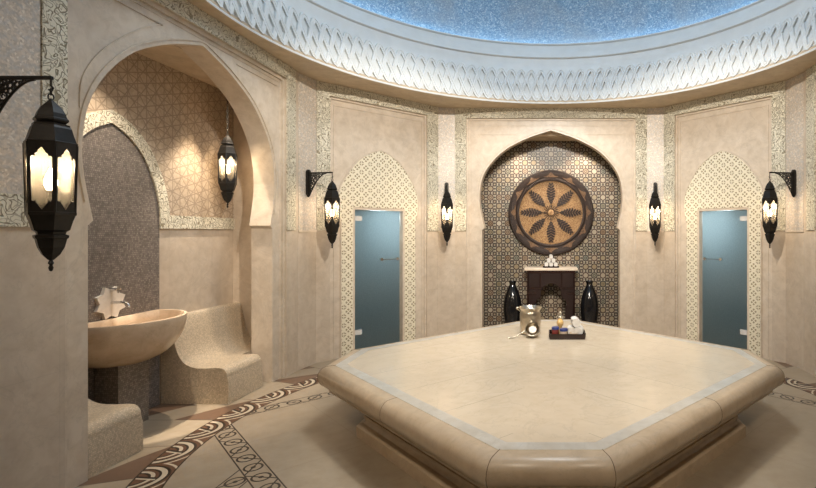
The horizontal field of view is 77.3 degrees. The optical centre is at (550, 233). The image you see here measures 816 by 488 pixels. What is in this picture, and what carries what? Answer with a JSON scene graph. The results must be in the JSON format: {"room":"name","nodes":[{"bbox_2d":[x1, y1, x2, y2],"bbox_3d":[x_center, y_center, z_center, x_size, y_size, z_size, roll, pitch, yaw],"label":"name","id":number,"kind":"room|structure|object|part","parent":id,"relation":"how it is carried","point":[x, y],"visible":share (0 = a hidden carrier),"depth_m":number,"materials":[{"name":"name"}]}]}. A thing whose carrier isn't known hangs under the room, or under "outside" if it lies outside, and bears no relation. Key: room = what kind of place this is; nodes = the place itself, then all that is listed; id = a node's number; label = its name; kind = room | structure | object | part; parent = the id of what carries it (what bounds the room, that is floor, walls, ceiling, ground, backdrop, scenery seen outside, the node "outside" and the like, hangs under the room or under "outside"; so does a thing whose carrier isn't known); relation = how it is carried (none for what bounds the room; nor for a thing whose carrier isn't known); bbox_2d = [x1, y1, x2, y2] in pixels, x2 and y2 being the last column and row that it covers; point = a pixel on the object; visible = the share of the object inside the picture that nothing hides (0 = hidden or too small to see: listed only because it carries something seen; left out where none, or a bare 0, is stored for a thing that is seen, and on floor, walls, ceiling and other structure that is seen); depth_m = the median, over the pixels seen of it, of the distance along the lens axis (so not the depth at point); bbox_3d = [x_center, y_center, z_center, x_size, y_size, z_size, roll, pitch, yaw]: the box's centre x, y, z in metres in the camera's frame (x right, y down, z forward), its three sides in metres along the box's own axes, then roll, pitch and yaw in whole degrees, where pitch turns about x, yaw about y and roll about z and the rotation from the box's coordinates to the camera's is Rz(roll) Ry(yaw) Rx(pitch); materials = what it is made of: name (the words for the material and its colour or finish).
{"room":"spa","nodes":[
{"label":"spa","id":0,"kind":"room"},
{"bbox_2d":[0,0,297,487],"bbox_3d":[-3.220,-0.150,4.235,0.160,3.700,3.570,0,0,0],"label":"wall","id":1,"kind":"structure","parent":0,"point":[32,296],"depth_m":2.96,"materials":[{"name":"stone"}]},
{"bbox_2d":[0,0,40,226],"bbox_3d":[-3.136,-1.019,2.719,0.007,1.958,0.517,0,0,0],"label":"trim","id":2,"kind":"structure","parent":1,"relation":"attached to","point":[20,20],"depth_m":2.85,"materials":[{"name":"tile"}]},
{"bbox_2d":[0,193,42,226],"bbox_3d":[-3.127,-0.135,2.719,0.013,0.190,0.517,0,0,0],"label":"trim","id":3,"kind":"structure","parent":1,"relation":"attached to","point":[11,205],"depth_m":2.81,"materials":[{"name":"beige stone"}]},
{"bbox_2d":[41,0,295,229],"bbox_3d":[-3.132,-1.020,4.460,0.016,1.959,2.961,0,0,0],"label":"trim","id":4,"kind":"structure","parent":1,"relation":"attached to","point":[54,13],"depth_m":3.97,"materials":[{"name":"beige stone"}]},
{"bbox_2d":[65,0,284,487],"bbox_3d":[-3.176,-0.070,4.444,0.028,3.540,2.621,0,0,0],"label":"trim","id":5,"kind":"structure","parent":1,"relation":"attached to","point":[150,3],"depth_m":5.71,"materials":[{"name":"stone"}]},
{"bbox_2d":[298,73,315,229],"bbox_3d":[-3.107,-1.019,6.187,0.007,1.958,0.341,0,0,10],"label":"trim","id":6,"kind":"structure","parent":1,"relation":"attached to","point":[306,85],"depth_m":6.16,"materials":[{"name":"tile"}]},
{"bbox_2d":[298,230,316,231],"bbox_3d":[-3.103,-0.029,6.187,0.014,0.022,0.341,0,0,10],"label":"trim","id":7,"kind":"structure","parent":1,"relation":"attached to","point":[298,230],"depth_m":6.17,"materials":[{"name":"stone"}]},
{"bbox_2d":[206,0,815,103],"bbox_3d":[0.000,-2.530,4.500,7.200,1.060,7.200,0,0,0],"label":"crown molding","id":8,"kind":"structure","parent":1,"relation":"attached to","point":[346,16],"depth_m":7.01,"materials":[{"name":"white paint"}]},
{"bbox_2d":[214,0,815,100],"bbox_3d":[0.000,-2.305,4.500,6.238,0.545,6.236,0,0,16],"label":"trim","id":9,"kind":"structure","parent":1,"relation":"attached to","point":[230,6],"depth_m":6.53,"materials":[{"name":"white paint"}]},
{"bbox_2d":[69,0,280,487],"bbox_3d":[-3.305,-0.095,4.444,0.240,3.590,2.821,0,0,0],"label":"archway","id":10,"kind":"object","parent":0,"point":[93,24],"depth_m":3.86,"materials":[{"name":"stone"}]},
{"bbox_2d":[79,17,162,107],"bbox_3d":[-3.183,-1.280,3.620,0.014,0.860,0.699,0,0,0],"label":"trim","id":11,"kind":"structure","parent":10,"relation":"attached to","point":[127,34],"depth_m":3.42,"materials":[{"name":"stone"}]},
{"bbox_2d":[116,0,162,24],"bbox_3d":[-3.183,-1.710,3.610,0.014,0.009,0.720,0,0,0],"label":"trim","id":12,"kind":"structure","parent":10,"relation":"attached to","point":[116,0],"depth_m":3.69,"materials":[{"name":"stone"}]},
{"bbox_2d":[77,38,276,214],"bbox_3d":[-3.182,-0.989,4.440,0.016,1.543,2.372,0,0,0],"label":"trim","id":13,"kind":"structure","parent":10,"relation":"attached to","point":[204,42],"depth_m":3.56,"materials":[{"name":"stone"}]},
{"bbox_2d":[236,64,276,85],"bbox_3d":[-3.183,-1.714,5.270,0.014,0.009,0.720,0,0,0],"label":"trim","id":14,"kind":"structure","parent":10,"relation":"attached to","point":[236,64],"depth_m":5.22,"materials":[{"name":"stone"}]},
{"bbox_2d":[136,45,217,87],"bbox_3d":[-3.655,-1.725,4.410,0.490,0.050,3.080,0,0,0],"label":"ceiling","id":15,"kind":"structure","parent":0,"point":[172,56],"depth_m":4.74,"materials":[{"name":"paint"}]},
{"bbox_3d":[-3.587,-1.686,5.380,0.068,0.028,0.068,0,0,0],"label":"ceiling hook","id":16,"kind":"object","parent":15,"relation":"attached to","visible":0},
{"bbox_2d":[217,99,237,207],"bbox_3d":[-3.587,-0.974,5.380,0.173,1.382,0.198,0,0,-24],"label":"hanging lantern","id":17,"kind":"object","parent":16,"relation":"hanging from","point":[227,151],"visible":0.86,"depth_m":5.34,"materials":[{"name":"black metal"}]},
{"bbox_3d":[-3.596,-0.717,5.301,0.084,0.320,0.055,0,0,-24],"label":"frame panel","id":18,"kind":"part","parent":17,"relation":"part of","materials":[{"name":"white glass"}]},
{"bbox_3d":[-3.587,-1.374,5.380,0.019,0.584,0.019,0,0,21],"label":"chain","id":19,"kind":"part","parent":17,"relation":"part of","materials":[{"name":"black metal"}]},
{"bbox_3d":[-3.587,-0.449,5.380,0.160,0.228,0.185,0,0,-24],"label":"lamp shade","id":20,"kind":"part","parent":17,"relation":"part of","materials":[{"name":"black metal"}]},
{"bbox_3d":[-3.522,-0.717,5.334,0.084,0.320,0.055,0,0,-24],"label":"frame panel","id":21,"kind":"part","parent":17,"relation":"part of","materials":[{"name":"white glass"}]},
{"bbox_3d":[-3.516,-0.717,5.412,0.012,0.320,0.093,0,0,-24],"label":"frame panel","id":22,"kind":"part","parent":17,"relation":"part of","materials":[{"name":"black metal"}]},
{"bbox_2d":[159,228,232,403],"bbox_3d":[-3.950,-0.050,4.410,0.100,3.500,3.280,0,0,0],"label":"wall","id":23,"kind":"structure","parent":0,"point":[196,265],"depth_m":5.29,"materials":[{"name":"stone"}]},
{"bbox_2d":[94,286,130,319],"bbox_3d":[-3.801,0.605,4.270,0.190,0.287,0.277,0,0,0],"label":"tap","id":24,"kind":"object","parent":23,"relation":"attached to","point":[109,302],"visible":1,"depth_m":4.25,"materials":[{"name":"silver stone"}]},
{"bbox_3d":[-3.841,0.492,4.270,0.072,0.060,0.060,0,0,0],"label":"knob","id":25,"kind":"part","parent":24,"relation":"part of","materials":[{"name":"silver metal"}]},
{"bbox_3d":[-3.791,0.624,4.270,0.171,0.064,0.026,0,0,0],"label":"spout","id":26,"kind":"part","parent":24,"relation":"part of","materials":[{"name":"silver metal"}]},
{"bbox_2d":[82,123,158,408],"bbox_3d":[-3.898,0.360,4.290,0.004,2.680,1.070,0,0,0],"label":"wall panel","id":27,"kind":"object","parent":23,"relation":"attached to","point":[123,232],"depth_m":4.40,"materials":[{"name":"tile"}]},
{"bbox_2d":[83,110,169,228],"bbox_3d":[-3.888,-0.573,4.290,0.016,1.045,1.300,0,0,0],"label":"trim","id":28,"kind":"structure","parent":23,"relation":"attached to","point":[93,120],"depth_m":4.61,"materials":[{"name":"beige stone"}]},
{"bbox_2d":[86,52,233,226],"bbox_3d":[-3.897,-0.875,4.410,0.006,1.650,3.080,0,0,0],"label":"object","id":29,"kind":"structure","parent":23,"relation":"attached to","point":[181,117],"depth_m":5.07,"materials":[{"name":"beige tile"}]},
{"bbox_2d":[170,215,234,228],"bbox_3d":[-3.889,-0.117,5.445,0.014,0.135,1.010,0,0,0],"label":"trim","id":30,"kind":"structure","parent":23,"relation":"attached to","point":[176,222],"depth_m":5.37,"materials":[{"name":"beige stone"}]},
{"bbox_2d":[233,112,253,335],"bbox_3d":[-3.650,-0.050,6.000,0.500,3.500,0.100,0,0,0],"label":"wall","id":31,"kind":"structure","parent":0,"point":[243,193],"depth_m":5.95,"materials":[{"name":"paint"}]},
{"bbox_2d":[298,232,315,369],"bbox_3d":[-3.189,-0.150,6.202,0.160,3.700,0.341,0,0,10],"label":"wall pier","id":32,"kind":"object","parent":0,"point":[306,241],"visible":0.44,"depth_m":6.17,"materials":[{"name":"stone"}]},
{"bbox_2d":[306,170,332,196],"bbox_3d":[-2.915,-0.635,6.129,0.360,0.350,0.064,0,0,10],"label":"bracket","id":33,"kind":"object","parent":32,"relation":"attached to","point":[309,179],"visible":1,"depth_m":6.14,"materials":[{"name":"black metal"}]},
{"bbox_3d":[-3.075,-0.635,6.158,0.034,0.350,0.064,0,0,10],"label":"wall plate","id":34,"kind":"part","parent":33,"relation":"part of","materials":[{"name":"black metal"}]},
{"bbox_3d":[-2.910,-0.737,6.128,0.350,0.077,0.018,0,0,10],"label":"arm","id":35,"kind":"part","parent":33,"relation":"part of","materials":[{"name":"black metal"}]},
{"bbox_2d":[324,179,339,247],"bbox_3d":[-2.752,-0.265,6.100,0.182,0.906,0.208,0,0,-24],"label":"lantern","id":36,"kind":"object","parent":33,"relation":"hanging from","point":[332,195],"visible":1,"depth_m":6.04,"materials":[{"name":"black metal"}]},
{"bbox_3d":[-2.762,-0.269,6.017,0.088,0.337,0.058,0,0,-24],"label":"frame panel","id":37,"kind":"part","parent":36,"relation":"part of","materials":[{"name":"white glass"}]},
{"bbox_3d":[-2.752,0.013,6.100,0.169,0.240,0.195,0,0,-24],"label":"lamp shade","id":38,"kind":"part","parent":36,"relation":"part of","materials":[{"name":"black metal"}]},
{"bbox_3d":[-2.684,-0.269,6.052,0.088,0.337,0.058,0,0,-24],"label":"frame panel","id":39,"kind":"part","parent":36,"relation":"part of","materials":[{"name":"glass"}]},
{"bbox_2d":[316,96,437,362],"bbox_3d":[-2.492,-0.150,7.077,0.160,3.700,1.853,0,0,44],"label":"wall","id":40,"kind":"structure","parent":0,"point":[322,242],"depth_m":6.47,"materials":[{"name":"paint"}]},
{"bbox_2d":[316,81,437,230],"bbox_3d":[-2.429,-1.020,7.015,0.016,1.959,1.845,0,0,44],"label":"trim","id":41,"kind":"structure","parent":40,"relation":"attached to","point":[324,90],"depth_m":6.65,"materials":[{"name":"beige stone"}]},
{"bbox_2d":[330,96,425,359],"bbox_3d":[-2.531,-0.070,7.101,0.210,3.540,1.474,0,0,44],"label":"door frame","id":42,"kind":"structure","parent":40,"relation":"attached to","point":[377,180],"depth_m":7.00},
{"bbox_2d":[332,100,423,358],"bbox_3d":[-2.544,-0.095,7.113,0.195,3.590,1.634,0,0,44],"label":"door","id":43,"kind":"structure","parent":40,"relation":"in","point":[377,233],"depth_m":7.06,"materials":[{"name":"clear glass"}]},
{"bbox_2d":[438,107,454,230],"bbox_3d":[-1.661,-1.019,7.713,0.263,1.958,0.007,0,0,-13],"label":"trim","id":44,"kind":"structure","parent":40,"relation":"attached to","point":[446,116],"depth_m":7.71,"materials":[{"name":"stone"}]},
{"bbox_3d":[-1.618,-0.635,7.533,0.064,0.350,0.360,0,0,-13],"label":"bracket","id":45,"kind":"object","parent":40,"relation":"attached to","visible":0},
{"bbox_2d":[441,188,452,244],"bbox_3d":[-1.580,-0.265,7.372,0.182,0.906,0.208,0,0,-12],"label":"lantern","id":46,"kind":"object","parent":45,"relation":"hanging from","point":[446,201],"visible":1,"depth_m":7.31,"materials":[{"name":"black metal"}]},
{"bbox_3d":[-1.607,-0.269,7.293,0.088,0.337,0.058,0,0,-12],"label":"frame panel","id":47,"kind":"part","parent":46,"relation":"part of","materials":[{"name":"glass"}]},
{"bbox_3d":[-1.580,0.013,7.372,0.169,0.240,0.195,0,0,-12],"label":"lamp shade","id":48,"kind":"part","parent":46,"relation":"part of","materials":[{"name":"black metal"}]},
{"bbox_3d":[-1.523,-0.269,7.311,0.088,0.337,0.058,0,0,-12],"label":"frame panel","id":49,"kind":"part","parent":46,"relation":"part of","materials":[{"name":"white glass"}]},
{"bbox_2d":[75,358,815,487],"bbox_3d":[0.000,1.750,3.950,8.000,0.100,9.300,0,0,0],"label":"floor","id":50,"kind":"structure","parent":0,"point":[290,431],"depth_m":3.83,"materials":[{"name":"stone"}]},
{"bbox_2d":[88,399,142,477],"bbox_3d":[-3.550,1.267,3.348,0.675,0.866,0.945,0,0,0],"label":"bench","id":51,"kind":"object","parent":50,"relation":"on","point":[115,431],"visible":0.34,"depth_m":3.60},
{"bbox_2d":[88,309,186,421],"bbox_3d":[-3.630,1.225,4.310,0.529,0.950,1.010,0,0,0],"label":"basin","id":52,"kind":"object","parent":50,"relation":"on","point":[120,349],"visible":0.88,"depth_m":4.14,"materials":[{"name":"stone"}]},
{"bbox_3d":[-3.630,0.955,4.310,0.529,0.410,1.010,0,0,0],"label":"bowl","id":53,"kind":"part","parent":52,"relation":"part of","materials":[{"name":"stone"}]},
{"bbox_2d":[161,302,261,403],"bbox_3d":[-3.550,1.267,5.388,0.675,0.866,1.115,0,0,0],"label":"bench","id":54,"kind":"object","parent":50,"relation":"on","point":[211,361],"visible":0.79,"depth_m":5.04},
{"bbox_2d":[503,280,521,322],"bbox_3d":[-0.645,1.247,8.140,0.305,0.906,0.305,0,0,0],"label":"floor vase","id":55,"kind":"object","parent":50,"relation":"on","point":[512,299],"visible":0.77,"depth_m":8.03,"materials":[{"name":"black ceramic"}]},
{"bbox_2d":[317,319,784,487],"bbox_3d":[0.000,1.428,4.550,3.385,0.544,3.455,0,0,44],"label":"platform","id":56,"kind":"object","parent":50,"relation":"on","point":[614,407],"visible":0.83,"depth_m":3.47,"materials":[{"name":"stone"}]},
{"bbox_2d":[508,322,539,338],"bbox_3d":[-0.300,1.072,5.399,0.358,0.170,0.151,0,0,-3],"label":"ladle","id":57,"kind":"object","parent":56,"relation":"on","point":[532,329],"visible":1,"depth_m":5.39,"materials":[{"name":"silver metal"}]},
{"bbox_2d":[525,322,539,337],"bbox_3d":[-0.205,1.071,5.405,0.169,0.169,0.151,0,0,0],"label":"candle","id":58,"kind":"object","parent":57,"relation":"on","point":[532,329],"depth_m":5.40,"materials":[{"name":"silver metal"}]},
{"bbox_2d":[516,305,541,334],"bbox_3d":[-0.239,1.002,5.600,0.275,0.312,0.275,0,0,37],"label":"bucket","id":59,"kind":"object","parent":56,"relation":"on","point":[528,313],"visible":0.77,"depth_m":5.51,"materials":[{"name":"silver metal"}]},
{"bbox_2d":[549,330,585,339],"bbox_3d":[0.178,1.127,5.405,0.405,0.062,0.250,0,0,0],"label":"serving tray","id":60,"kind":"object","parent":56,"relation":"on","point":[551,336],"visible":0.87,"depth_m":5.29,"materials":[{"name":"brown wood"}]},
{"bbox_2d":[551,326,558,333],"bbox_3d":[0.048,1.089,5.360,0.086,0.117,0.086,0,0,0],"label":"jar","id":61,"kind":"object","parent":60,"relation":"on","point":[555,329],"visible":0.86,"depth_m":5.33,"materials":[{"name":"red glass"}]},
{"bbox_2d":[556,311,563,333],"bbox_3d":[0.103,1.012,5.470,0.078,0.274,0.078,0,0,44],"label":"oil bottle","id":62,"kind":"object","parent":60,"relation":"on","point":[560,322],"visible":0.79,"depth_m":5.45,"materials":[{"name":"glass"}]},
{"bbox_2d":[560,328,567,333],"bbox_3d":[0.140,1.096,5.345,0.093,0.102,0.093,0,0,0],"label":"jar","id":63,"kind":"object","parent":60,"relation":"on","point":[562,330],"visible":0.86,"depth_m":5.31,"materials":[{"name":"beige glass"}]},
{"bbox_2d":[567,325,574,333],"bbox_3d":[0.233,1.087,5.450,0.094,0.100,0.150,0,0,0],"label":"rolled towel","id":64,"kind":"object","parent":60,"relation":"on","point":[571,328],"visible":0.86,"depth_m":5.38,"materials":[{"name":"white fabric"}]},
{"bbox_2d":[574,325,583,333],"bbox_3d":[0.315,1.087,5.425,0.094,0.100,0.170,0,0,9],"label":"rolled towel","id":65,"kind":"object","parent":60,"relation":"on","point":[579,330],"visible":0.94,"depth_m":5.34,"materials":[{"name":"white fabric"}]},
{"bbox_2d":[571,316,580,326],"bbox_3d":[0.274,0.987,5.435,0.094,0.100,0.160,0,0,-6],"label":"rolled towel","id":66,"kind":"object","parent":65,"relation":"on","point":[575,321],"visible":1,"depth_m":5.36,"materials":[{"name":"white fabric"}]},
{"bbox_2d":[524,267,577,318],"bbox_3d":[0.000,1.135,8.160,0.880,1.130,0.420,0,0,0],"label":"console table","id":67,"kind":"object","parent":50,"relation":"on","point":[537,277],"visible":0.85,"depth_m":7.98,"materials":[{"name":"red wood"}]},
{"bbox_2d":[543,266,558,267],"bbox_3d":[0.000,0.557,8.130,0.280,0.025,0.160,0,0,0],"label":"tray","id":68,"kind":"object","parent":67,"relation":"on","point":[543,266],"visible":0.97,"depth_m":8.06,"materials":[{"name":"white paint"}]},
{"bbox_2d":[580,280,598,322],"bbox_3d":[0.645,1.247,8.140,0.305,0.906,0.305,0,0,0],"label":"floor vase","id":69,"kind":"object","parent":50,"relation":"on","point":[589,307],"visible":0.73,"depth_m":8.03,"materials":[{"name":"black ceramic"}]},
{"bbox_2d":[438,107,454,334],"bbox_3d":[-1.681,-0.150,7.794,0.263,3.700,0.160,0,0,-13],"label":"wall pier","id":70,"kind":"object","parent":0,"point":[446,253],"visible":0.31,"depth_m":7.72,"materials":[{"name":"stone"}]},
{"bbox_2d":[187,0,815,107],"bbox_3d":[0.000,-2.025,3.650,6.600,0.050,8.700,0,0,0],"label":"ceiling","id":71,"kind":"structure","parent":0,"point":[316,71],"depth_m":6.49,"materials":[{"name":"paint"}]},
{"bbox_2d":[481,141,620,326],"bbox_3d":[0.000,0.000,8.450,3.000,3.400,0.100,0,0,0],"label":"wall","id":72,"kind":"structure","parent":0,"point":[505,258],"depth_m":8.40,"materials":[{"name":"tile"}]},
{"bbox_2d":[508,170,593,254],"bbox_3d":[0.000,-0.360,8.359,1.470,1.470,0.078,0,0,0],"label":"wall medallion","id":73,"kind":"object","parent":72,"relation":"attached to","point":[550,211],"visible":1,"depth_m":8.35,"materials":[{"name":"brown wood"}]},
{"bbox_2d":[344,0,757,43],"bbox_3d":[0.000,-4.205,4.500,6.907,2.300,6.907,0,0,0],"label":"ceiling","id":74,"kind":"structure","parent":0,"point":[520,21],"depth_m":7.70,"materials":[{"name":"paint"}]},
{"bbox_2d":[455,118,646,331],"bbox_3d":[0.000,-0.095,7.877,2.904,3.590,0.170,0,0,0],"label":"wall","id":75,"kind":"structure","parent":0,"point":[483,147],"depth_m":7.79,"materials":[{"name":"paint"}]},
{"bbox_2d":[478,134,516,134],"bbox_3d":[-0.860,-1.591,7.790,0.620,0.012,0.014,0,0,0],"label":"trim","id":76,"kind":"structure","parent":75,"relation":"attached to","point":[478,134],"depth_m":7.78,"materials":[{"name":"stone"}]},
{"bbox_2d":[477,128,624,219],"bbox_3d":[0.000,-0.956,7.789,2.379,1.477,0.016,0,0,0],"label":"trim","id":77,"kind":"structure","parent":75,"relation":"attached to","point":[547,128],"depth_m":7.78,"materials":[{"name":"stone"}]},
{"bbox_2d":[455,108,646,230],"bbox_3d":[0.000,-1.020,7.739,3.060,1.959,0.016,0,0,0],"label":"trim","id":78,"kind":"structure","parent":75,"relation":"attached to","point":[461,114],"depth_m":7.73,"materials":[{"name":"beige stone"}]},
{"bbox_2d":[467,119,634,329],"bbox_3d":[0.000,-0.070,7.783,2.704,3.540,0.028,0,0,0],"label":"trim","id":79,"kind":"structure","parent":75,"relation":"attached to","point":[468,120],"depth_m":7.77,"materials":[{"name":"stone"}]},
{"bbox_2d":[585,134,623,134],"bbox_3d":[0.860,-1.591,7.790,0.620,0.012,0.014,0,0,0],"label":"trim","id":80,"kind":"structure","parent":75,"relation":"attached to","point":[585,134],"depth_m":7.78,"materials":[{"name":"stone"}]},
{"bbox_2d":[527,133,574,140],"bbox_3d":[0.000,-1.640,8.174,2.900,0.080,0.453,0,0,0],"label":"arch","id":81,"kind":"object","parent":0,"point":[550,136],"visible":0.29,"depth_m":8.17,"materials":[{"name":"paint"}]},
{"bbox_2d":[647,107,663,334],"bbox_3d":[1.681,-0.150,7.794,0.263,3.700,0.160,0,0,13],"label":"wall pier","id":82,"kind":"object","parent":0,"point":[655,253],"visible":0.31,"depth_m":7.72,"materials":[{"name":"stone"}]},
{"bbox_3d":[1.618,-0.635,7.533,0.064,0.350,0.360,0,0,13],"label":"bracket","id":83,"kind":"object","parent":82,"relation":"attached to","visible":0},
{"bbox_2d":[649,188,660,244],"bbox_3d":[1.580,-0.265,7.372,0.182,0.906,0.208,0,0,12],"label":"lantern","id":84,"kind":"object","parent":83,"relation":"hanging from","point":[654,201],"visible":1,"depth_m":7.31,"materials":[{"name":"black metal"}]},
{"bbox_3d":[1.523,-0.269,7.311,0.088,0.337,0.058,0,0,12],"label":"frame panel","id":85,"kind":"part","parent":84,"relation":"part of","materials":[{"name":"white glass"}]},
{"bbox_3d":[1.580,0.013,7.372,0.169,0.240,0.195,0,0,12],"label":"lamp shade","id":86,"kind":"part","parent":84,"relation":"part of","materials":[{"name":"black metal"}]},
{"bbox_3d":[1.607,-0.269,7.293,0.088,0.337,0.058,0,0,12],"label":"frame panel","id":87,"kind":"part","parent":84,"relation":"part of","materials":[{"name":"white glass"}]},
{"bbox_2d":[664,96,785,362],"bbox_3d":[2.492,-0.150,7.077,0.160,3.700,1.853,0,0,-44],"label":"wall","id":88,"kind":"structure","parent":0,"point":[779,242],"depth_m":6.47,"materials":[{"name":"stone"}]},
{"bbox_2d":[647,107,663,230],"bbox_3d":[1.661,-1.019,7.713,0.263,1.958,0.007,0,0,13],"label":"trim","id":89,"kind":"structure","parent":88,"relation":"attached to","point":[655,116],"depth_m":7.71,"materials":[{"name":"stone"}]},
{"bbox_2d":[676,96,771,359],"bbox_3d":[2.531,-0.070,7.101,0.210,3.540,1.474,0,0,-44],"label":"door frame","id":90,"kind":"structure","parent":88,"relation":"attached to","point":[723,180],"depth_m":7.00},
{"bbox_2d":[678,100,769,358],"bbox_3d":[2.544,-0.095,7.113,0.195,3.590,1.634,0,0,-44],"label":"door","id":91,"kind":"structure","parent":88,"relation":"in","point":[724,233],"depth_m":7.06,"materials":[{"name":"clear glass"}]},
{"bbox_2d":[664,81,785,230],"bbox_3d":[2.429,-1.020,7.015,0.016,1.959,1.845,0,0,-44],"label":"trim","id":92,"kind":"structure","parent":88,"relation":"attached to","point":[777,90],"depth_m":6.78,"materials":[{"name":"beige stone"}]},
{"bbox_2d":[785,230,803,231],"bbox_3d":[3.103,-0.029,6.187,0.014,0.022,0.341,0,0,-10],"label":"trim","id":93,"kind":"structure","parent":88,"relation":"attached to","point":[785,230],"depth_m":6.17,"materials":[{"name":"stone"}]},
{"bbox_2d":[786,73,803,229],"bbox_3d":[3.107,-1.019,6.187,0.007,1.958,0.341,0,0,-10],"label":"trim","id":94,"kind":"structure","parent":88,"relation":"attached to","point":[794,86],"depth_m":6.16,"materials":[{"name":"stone"}]},
{"bbox_2d":[786,232,803,369],"bbox_3d":[3.189,-0.150,6.202,0.160,3.700,0.341,0,0,-10],"label":"wall pier","id":95,"kind":"object","parent":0,"point":[794,241],"visible":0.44,"depth_m":6.17,"materials":[{"name":"stone"}]},
{"bbox_2d":[769,170,795,196],"bbox_3d":[2.915,-0.635,6.129,0.360,0.350,0.064,0,0,-10],"label":"bracket","id":96,"kind":"object","parent":95,"relation":"attached to","point":[792,179],"visible":1,"depth_m":6.14,"materials":[{"name":"black metal"}]},
{"bbox_2d":[762,179,777,247],"bbox_3d":[2.752,-0.265,6.100,0.182,0.906,0.208,0,0,24],"label":"lantern","id":97,"kind":"object","parent":96,"relation":"hanging from","point":[769,195],"visible":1,"depth_m":6.04,"materials":[{"name":"black metal"}]},
{"bbox_3d":[2.684,-0.269,6.052,0.088,0.337,0.058,0,0,24],"label":"frame panel","id":98,"kind":"part","parent":97,"relation":"part of","materials":[{"name":"white glass"}]},
{"bbox_3d":[2.752,0.013,6.100,0.169,0.240,0.195,0,0,24],"label":"lamp shade","id":99,"kind":"part","parent":97,"relation":"part of","materials":[{"name":"black metal"}]},
{"bbox_3d":[2.762,-0.269,6.017,0.088,0.337,0.058,0,0,24],"label":"frame panel","id":100,"kind":"part","parent":97,"relation":"part of","materials":[{"name":"white glass"}]},
{"bbox_3d":[2.910,-0.737,6.128,0.350,0.077,0.018,0,0,-10],"label":"arm","id":101,"kind":"part","parent":96,"relation":"part of","materials":[{"name":"black metal"}]},
{"bbox_3d":[3.075,-0.635,6.158,0.034,0.350,0.064,0,0,-10],"label":"wall plate","id":102,"kind":"part","parent":96,"relation":"part of","materials":[{"name":"black metal"}]},
{"bbox_2d":[804,71,815,376],"bbox_3d":[3.220,-0.150,4.235,0.160,3.700,3.570,0,0,0],"label":"wall","id":103,"kind":"structure","parent":0,"point":[809,235],"depth_m":5.91,"materials":[{"name":"stone"}]},
{"bbox_2d":[806,64,815,229],"bbox_3d":[3.132,-1.020,4.460,0.016,1.959,2.961,0,0,0],"label":"trim","id":104,"kind":"structure","parent":103,"relation":"attached to","point":[811,72],"depth_m":5.82,"materials":[{"name":"beige stone"}]},
{"bbox_3d":[-2.991,-0.150,0.920,0.360,3.700,3.040,0,0,0],"label":"wall","id":105,"kind":"structure","parent":0,"visible":0},
{"bbox_2d":[0,76,53,112],"bbox_3d":[-2.629,-0.635,2.390,0.360,0.350,0.064,0,0,0],"label":"bracket","id":106,"kind":"object","parent":105,"relation":"attached to","point":[24,80],"visible":1,"depth_m":2.39,"materials":[{"name":"black metal"}]},
{"bbox_3d":[-2.624,-0.737,2.390,0.350,0.077,0.018,0,0,0],"label":"arm","id":107,"kind":"part","parent":106,"relation":"part of","materials":[{"name":"black metal"}]},
{"bbox_2d":[22,88,78,270],"bbox_3d":[-2.464,-0.265,2.390,0.208,0.906,0.182,0,0,36],"label":"lantern","id":108,"kind":"object","parent":106,"relation":"hanging from","point":[49,136],"visible":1,"depth_m":2.35,"materials":[{"name":"black metal"}]},
{"bbox_3d":[-2.512,-0.269,2.324,0.098,0.337,0.012,0,0,36],"label":"frame panel","id":109,"kind":"part","parent":108,"relation":"part of","materials":[{"name":"black metal"}]},
{"bbox_3d":[-2.545,-0.269,2.399,0.013,0.337,0.098,0,0,6],"label":"frame panel","id":110,"kind":"part","parent":108,"relation":"part of","materials":[{"name":"black metal"}]},
{"bbox_3d":[-2.431,-0.269,2.315,0.098,0.337,0.013,0,0,-24],"label":"frame panel","id":111,"kind":"part","parent":108,"relation":"part of","materials":[{"name":"black metal"}]},
{"bbox_3d":[-2.464,-0.266,2.390,0.052,0.112,0.051,0,0,36],"label":"bulb","id":112,"kind":"part","parent":108,"relation":"part of","materials":[{"name":"beige glass"}]},
{"bbox_3d":[-2.464,0.013,2.390,0.195,0.240,0.169,0,0,36],"label":"lamp shade","id":113,"kind":"part","parent":108,"relation":"part of","materials":[{"name":"black metal"}]},
{"bbox_3d":[-2.464,-0.685,2.390,0.020,0.065,0.020,0,0,-9],"label":"chain","id":114,"kind":"part","parent":108,"relation":"part of","materials":[{"name":"black metal"}]},
{"bbox_3d":[-2.497,-0.269,2.465,0.098,0.337,0.013,0,0,-24],"label":"frame panel","id":115,"kind":"part","parent":108,"relation":"part of","materials":[{"name":"white glass"}]},
{"bbox_3d":[-2.381,-0.269,2.382,0.058,0.337,0.088,0,0,36],"label":"frame panel","id":116,"kind":"part","parent":108,"relation":"part of","materials":[{"name":"black metal"}]},
{"bbox_3d":[-2.416,-0.269,2.456,0.098,0.337,0.012,0,0,36],"label":"frame panel","id":117,"kind":"part","parent":108,"relation":"part of","materials":[{"name":"white glass"}]}
]}

